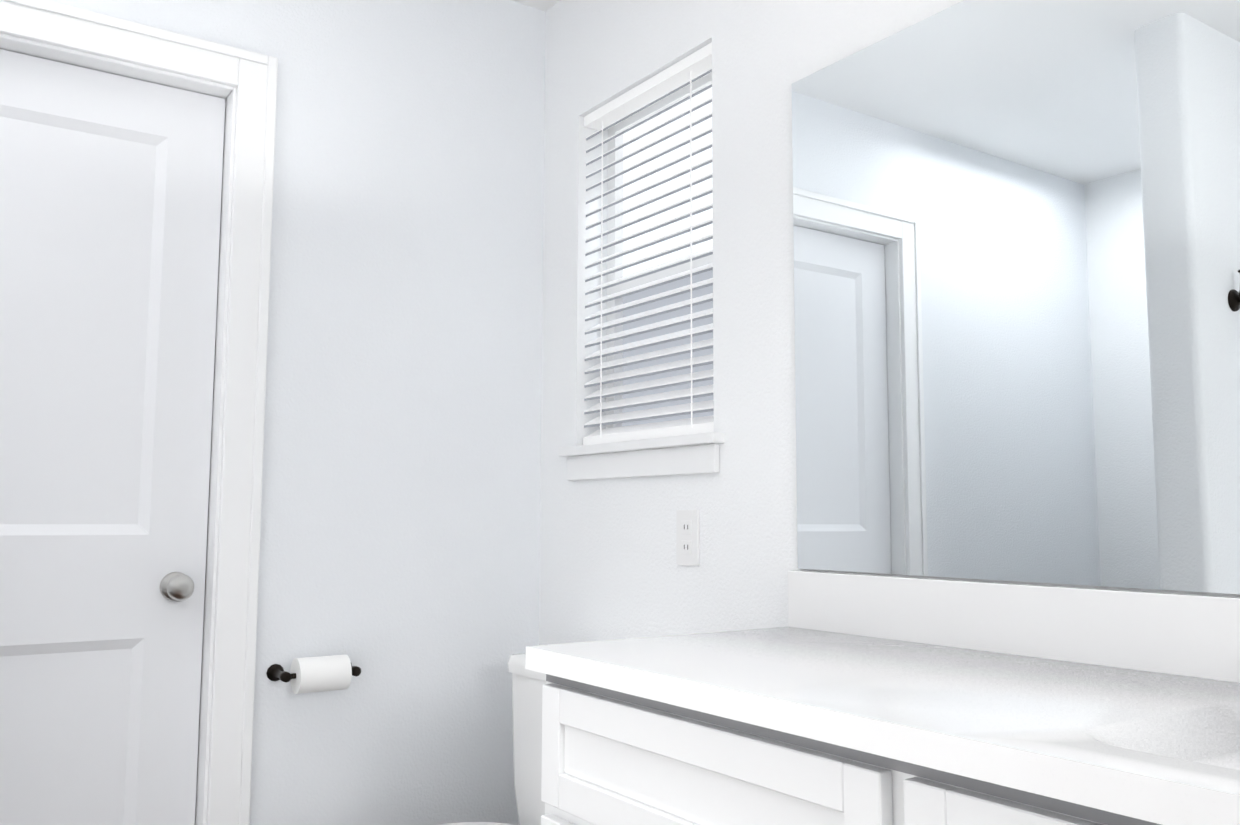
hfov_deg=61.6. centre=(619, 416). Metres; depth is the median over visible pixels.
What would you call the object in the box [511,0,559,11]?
ceiling
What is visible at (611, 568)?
wall
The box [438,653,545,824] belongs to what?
toilet
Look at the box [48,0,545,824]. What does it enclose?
wall
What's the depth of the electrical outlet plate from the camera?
2.19 m
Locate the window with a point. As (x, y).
(683, 150)
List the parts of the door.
knob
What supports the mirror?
attached to the wall at (611, 568)
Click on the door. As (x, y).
(110, 197)
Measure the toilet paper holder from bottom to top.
0.076 m
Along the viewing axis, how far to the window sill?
2.31 m
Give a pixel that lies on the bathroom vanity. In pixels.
(850, 699)
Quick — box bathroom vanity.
[525,570,1239,824]
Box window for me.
[606,72,713,428]
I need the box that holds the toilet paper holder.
[266,655,360,693]
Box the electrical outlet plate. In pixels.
[676,510,699,565]
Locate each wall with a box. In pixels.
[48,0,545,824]
[539,0,1239,644]
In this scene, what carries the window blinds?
attached to the window
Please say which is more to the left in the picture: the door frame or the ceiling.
the door frame
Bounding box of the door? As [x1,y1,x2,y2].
[0,49,224,824]
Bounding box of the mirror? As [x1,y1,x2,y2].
[792,0,1239,593]
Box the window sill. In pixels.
[558,432,724,480]
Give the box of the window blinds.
[583,42,713,444]
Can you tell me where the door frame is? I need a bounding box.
[0,0,277,824]

